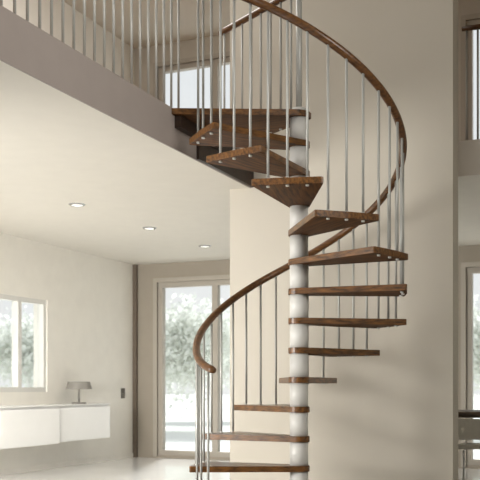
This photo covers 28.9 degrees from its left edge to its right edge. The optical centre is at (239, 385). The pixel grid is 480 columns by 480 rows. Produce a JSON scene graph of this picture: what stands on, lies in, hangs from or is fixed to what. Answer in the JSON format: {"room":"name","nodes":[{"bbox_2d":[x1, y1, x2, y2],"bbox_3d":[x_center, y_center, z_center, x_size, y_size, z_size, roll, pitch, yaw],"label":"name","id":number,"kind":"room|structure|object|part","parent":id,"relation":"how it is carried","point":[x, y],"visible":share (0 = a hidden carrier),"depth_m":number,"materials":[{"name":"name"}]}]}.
{"room":"house stairwell","nodes":[
{"label":"house stairwell","id":0,"kind":"room"},
{"bbox_2d":[0,0,133,469],"bbox_3d":[-4.348,-1.875,6.657,0.200,5.750,14.100,0,0,23],"label":"wall","id":1,"kind":"structure","parent":0,"point":[88,297],"depth_m":11.73,"materials":[{"name":"beige paint"}]},
{"bbox_2d":[0,294,45,391],"bbox_3d":[-2.575,-0.480,10.711,0.090,1.100,1.050,0,0,23],"label":"window","id":2,"kind":"structure","parent":1,"relation":"in","point":[17,301],"depth_m":10.73,"materials":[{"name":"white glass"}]},
{"bbox_2d":[0,405,59,448],"bbox_3d":[-2.472,0.443,10.287,0.403,0.445,1.100,0,0,23],"label":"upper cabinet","id":3,"kind":"object","parent":1,"relation":"attached to","point":[20,425],"visible":1,"depth_m":10.18,"materials":[{"name":"white paint"}]},
{"bbox_3d":[-2.472,0.226,10.287,0.403,0.012,1.100,0,0,23],"label":"panel","id":4,"kind":"part","parent":3,"relation":"part of","materials":[{"name":"white paint"}]},
{"bbox_2d":[0,453,132,475],"bbox_3d":[-4.260,0.970,6.592,0.012,0.060,14.050,0,0,23],"label":"baseboard","id":5,"kind":"structure","parent":1,"relation":"attached to","point":[129,455],"depth_m":11.44,"materials":[{"name":"beige paint"}]},
{"bbox_2d":[42,403,109,441],"bbox_3d":[-2.035,0.438,11.348,0.373,0.435,1.135,0,0,23],"label":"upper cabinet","id":6,"kind":"object","parent":1,"relation":"attached to","point":[87,421],"visible":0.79,"depth_m":11.24,"materials":[{"name":"white paint"}]},
{"bbox_3d":[-2.035,0.226,11.348,0.373,0.012,1.135,0,0,23],"label":"panel","id":7,"kind":"part","parent":6,"relation":"part of","materials":[{"name":"white paint"}]},
{"bbox_2d":[66,382,91,403],"bbox_3d":[-1.981,0.083,11.441,0.320,0.270,0.320,0,0,23],"label":"table lamp","id":8,"kind":"object","parent":6,"relation":"on","point":[70,385],"visible":1,"depth_m":11.33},
{"bbox_3d":[-1.981,-0.007,11.441,0.320,0.090,0.320,0,0,23],"label":"lamp shade","id":9,"kind":"part","parent":8,"relation":"part of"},
{"bbox_3d":[-1.875,0.453,11.279,0.017,0.397,1.123,0,0,23],"label":"door","id":10,"kind":"part","parent":6,"relation":"part of","materials":[{"name":"white paint"}]},
{"bbox_2d":[121,388,124,397],"bbox_3d":[-1.608,0.100,12.805,0.016,0.140,0.100,0,0,23],"label":"wall switch","id":11,"kind":"object","parent":1,"relation":"attached to","point":[122,389],"visible":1,"depth_m":12.79,"materials":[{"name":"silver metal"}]},
{"bbox_2d":[64,0,229,48],"bbox_3d":[-0.418,-4.800,5.089,8.660,0.100,14.300,0,0,23],"label":"ceiling","id":12,"kind":"structure","parent":0,"point":[188,8],"depth_m":12.02,"materials":[{"name":"paint"}]},
{"bbox_2d":[0,61,479,264],"bbox_3d":[-0.365,-1.832,4.958,8.460,0.256,14.100,0,0,23],"label":"ceiling","id":13,"kind":"structure","parent":0,"point":[57,150],"depth_m":7.98,"materials":[{"name":"paint"}]},
{"bbox_2d":[69,203,85,206],"bbox_3d":[-1.530,-1.698,8.727,0.160,0.012,0.160,0,0,23],"label":"recessed light","id":14,"kind":"object","parent":13,"relation":"in","point":[70,204],"visible":1,"depth_m":8.70,"materials":[{"name":"silver metal"}]},
{"bbox_2d":[142,227,155,229],"bbox_3d":[-0.977,-1.698,10.024,0.160,0.012,0.160,0,0,23],"label":"recessed light","id":15,"kind":"object","parent":13,"relation":"in","point":[144,228],"visible":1,"depth_m":10.01,"materials":[{"name":"silver metal"}]},
{"bbox_2d":[199,245,210,247],"bbox_3d":[-0.427,-1.698,11.312,0.160,0.012,0.160,0,0,23],"label":"recessed light","id":16,"kind":"object","parent":13,"relation":"in","point":[202,246],"visible":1,"depth_m":11.29,"materials":[{"name":"silver metal"}]},
{"bbox_2d":[0,457,479,479],"bbox_3d":[-0.418,1.050,5.089,8.660,0.100,14.300,0,0,23],"label":"floor","id":17,"kind":"structure","parent":0,"point":[133,468],"depth_m":10.75,"materials":[{"name":"white tile"}]},
{"bbox_2d":[172,0,407,479],"bbox_3d":[0.365,-0.975,6.766,1.724,3.951,1.588,0,0,23],"label":"spiral staircase","id":18,"kind":"structure","parent":17,"relation":"on","point":[223,129],"depth_m":6.65,"materials":[{"name":"brown wood"}]},
{"bbox_3d":[0.138,-2.909,7.242,0.054,0.053,1.093,0,0,-35],"label":"guard rail","id":19,"kind":"part","parent":18,"relation":"part of","materials":[{"name":"brown wood"}]},
{"bbox_3d":[0.427,-2.460,6.740,0.044,0.960,0.044,0,0,23],"label":"post","id":20,"kind":"part","parent":18,"relation":"part of","materials":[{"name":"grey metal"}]},
{"bbox_2d":[458,419,479,479],"bbox_3d":[2.253,0.645,8.674,0.420,0.711,0.450,0,0,23],"label":"dining chair","id":21,"kind":"object","parent":17,"relation":"on","point":[468,429],"visible":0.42,"depth_m":8.52,"materials":[{"name":"grey fabric"}]},
{"bbox_3d":[2.149,0.785,8.941,0.020,0.430,0.020,0,0,23],"label":"leg","id":22,"kind":"part","parent":21,"relation":"part of","materials":[{"name":"silver metal"}]},
{"bbox_3d":[2.256,0.562,8.683,0.420,0.035,0.430,0,0,23],"label":"seat","id":23,"kind":"part","parent":21,"relation":"part of","materials":[{"name":"grey fabric"}]},
{"bbox_3d":[2.169,0.395,8.477,0.380,0.190,0.018,0,0,23],"label":"backrest","id":24,"kind":"part","parent":21,"relation":"part of","materials":[{"name":"grey fabric"}]},
{"bbox_2d":[458,410,479,417],"bbox_3d":[2.741,0.625,9.232,1.400,0.750,0.840,0,0,23],"label":"dining table","id":25,"kind":"object","parent":17,"relation":"on","point":[461,413],"visible":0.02,"depth_m":9.07,"materials":[{"name":"brown wood"}]},
{"bbox_2d":[134,0,479,468],"bbox_3d":[2.348,-1.875,11.574,8.660,5.750,0.200,0,0,23],"label":"wall","id":26,"kind":"structure","parent":0,"point":[146,273],"depth_m":12.95,"materials":[{"name":"beige paint"}]},
{"bbox_2d":[132,264,137,456],"bbox_3d":[-1.472,-0.352,13.067,0.060,2.704,0.050,0,0,23],"label":"trim","id":27,"kind":"structure","parent":26,"relation":"attached to","point":[134,267],"depth_m":13.04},
{"bbox_2d":[138,453,153,457],"bbox_3d":[-1.318,0.970,13.022,0.240,0.060,0.012,0,0,23],"label":"baseboard","id":28,"kind":"structure","parent":26,"relation":"attached to","point":[148,455],"depth_m":13.01,"materials":[{"name":"beige paint"}]},
{"bbox_2d":[153,274,229,455],"bbox_3d":[-0.349,-0.260,12.616,1.860,2.480,0.040,0,0,23],"label":"trim","id":29,"kind":"structure","parent":26,"relation":"attached to","point":[210,277],"depth_m":12.95,"materials":[{"name":"paint"}]},
{"bbox_2d":[153,51,229,96],"bbox_3d":[-0.349,-3.240,12.616,1.860,2.520,0.040,0,0,23],"label":"trim","id":30,"kind":"structure","parent":26,"relation":"attached to","point":[227,54],"depth_m":12.78,"materials":[{"name":"paint"}]},
{"bbox_2d":[158,279,229,456],"bbox_3d":[-0.326,-0.240,12.671,1.740,2.400,0.090,0,0,23],"label":"window","id":31,"kind":"structure","parent":26,"relation":"in","point":[215,284],"depth_m":12.79,"materials":[{"name":"paint"}]},
{"bbox_2d":[158,57,229,107],"bbox_3d":[-0.326,-3.220,12.671,1.740,2.440,0.090,0,0,23],"label":"window","id":32,"kind":"structure","parent":26,"relation":"in","point":[187,66],"depth_m":12.72,"materials":[{"name":"paint"}]},
{"bbox_2d":[461,262,479,466],"bbox_3d":[3.530,-0.260,10.961,1.825,2.480,0.040,0,0,23],"label":"trim","id":33,"kind":"structure","parent":26,"relation":"attached to","point":[464,265],"depth_m":11.29,"materials":[{"name":"paint"}]},
{"bbox_2d":[461,13,479,140],"bbox_3d":[3.530,-3.240,10.961,1.825,2.520,0.040,0,0,23],"label":"trim","id":34,"kind":"structure","parent":26,"relation":"attached to","point":[468,17],"depth_m":11.29,"materials":[{"name":"paint"}]},
{"bbox_2d":[466,267,479,464],"bbox_3d":[3.553,-0.240,11.016,1.705,2.400,0.090,0,0,23],"label":"window","id":35,"kind":"structure","parent":26,"relation":"in","point":[470,271],"depth_m":11.30,"materials":[{"name":"paint"}]},
{"bbox_2d":[466,19,479,139],"bbox_3d":[3.553,-3.220,11.016,1.705,2.440,0.090,0,0,23],"label":"window","id":36,"kind":"structure","parent":26,"relation":"in","point":[476,21],"depth_m":11.29,"materials":[{"name":"paint"}]},
{"bbox_2d":[230,0,457,479],"bbox_3d":[0.841,-1.875,7.803,1.916,5.750,0.240,0,0,23],"label":"wall","id":37,"kind":"structure","parent":0,"point":[393,414],"depth_m":7.59,"materials":[{"name":"beige paint"}]},
{"bbox_2d":[0,5,250,187],"bbox_3d":[-1.875,-1.842,3.384,0.012,0.284,10.020,0,0,23],"label":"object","id":38,"kind":"structure","parent":37,"relation":"attached to","point":[24,46],"depth_m":5.58,"materials":[{"name":"beige paint"}]},
{"bbox_2d":[196,145,253,187],"bbox_3d":[-0.105,-1.827,7.489,0.023,0.246,1.080,0,0,23],"label":"trim","id":39,"kind":"structure","parent":37,"relation":"attached to","point":[245,177],"depth_m":7.43,"materials":[{"name":"brown wood"}]},
{"bbox_2d":[458,139,479,176],"bbox_3d":[3.281,-1.842,6.903,3.279,0.284,0.020,0,0,23],"label":"trim","id":40,"kind":"structure","parent":37,"relation":"attached to","point":[468,150],"depth_m":7.50,"materials":[{"name":"beige paint"}]},
{"bbox_3d":[-0.365,-1.970,4.958,8.460,0.020,14.100,0,0,23],"label":"floor","id":41,"kind":"structure","parent":0,"visible":0},
{"bbox_2d":[0,0,179,107],"bbox_3d":[-1.410,-2.458,4.577,0.056,0.958,4.980,0,0,23],"label":"balcony railing","id":42,"kind":"object","parent":41,"relation":"on","point":[1,1],"visible":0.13,"depth_m":6.08,"materials":[{"name":"silver metal"}]},
{"bbox_2d":[462,24,479,139],"bbox_3d":[3.034,-2.458,7.063,2.659,0.958,0.056,0,0,23],"label":"balcony railing","id":43,"kind":"object","parent":41,"relation":"on","point":[466,29],"visible":1,"depth_m":7.56,"materials":[{"name":"brown wood"}]},
{"bbox_3d":[3.034,-2.910,7.063,2.659,0.054,0.056,0,0,23],"label":"handrail","id":44,"kind":"part","parent":43,"relation":"part of","materials":[{"name":"brown wood"}]},
{"label":"outside","id":45,"kind":"structure","parent":0,"visible":0},
{"bbox_2d":[165,395,479,458],"bbox_3d":[-6.875,1.210,53.341,130.000,0.180,120.000,0,0,23],"label":"ground","id":46,"kind":"structure","parent":45,"point":[179,434],"depth_m":27.78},
{"bbox_2d":[0,303,32,386],"bbox_3d":[-6.159,-0.649,26.486,3.169,3.538,3.933,0,0,23],"label":"tree","id":47,"kind":"object","parent":46,"relation":"on","point":[27,331],"visible":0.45,"depth_m":25.76,"materials":[{"name":"green plant"}]},
{"bbox_2d":[165,292,229,419],"bbox_3d":[-1.279,-0.721,23.436,3.874,3.681,4.370,0,0,-35],"label":"tree","id":48,"kind":"object","parent":46,"relation":"on","point":[181,328],"visible":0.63,"depth_m":22.90,"materials":[{"name":"green plant"}]},
{"bbox_2d":[165,292,229,405],"bbox_3d":[-0.837,-1.004,30.866,4.292,4.249,4.073,0,0,30],"label":"tree","id":49,"kind":"object","parent":46,"relation":"on","point":[227,371],"visible":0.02,"depth_m":30.28,"materials":[{"name":"green plant"}]},
{"bbox_2d":[473,293,479,409],"bbox_3d":[5.581,-0.614,21.166,4.116,3.467,3.648,0,0,12],"label":"tree","id":50,"kind":"object","parent":46,"relation":"on","point":[476,314],"visible":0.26,"depth_m":20.75,"materials":[{"name":"green plant"}]}
]}

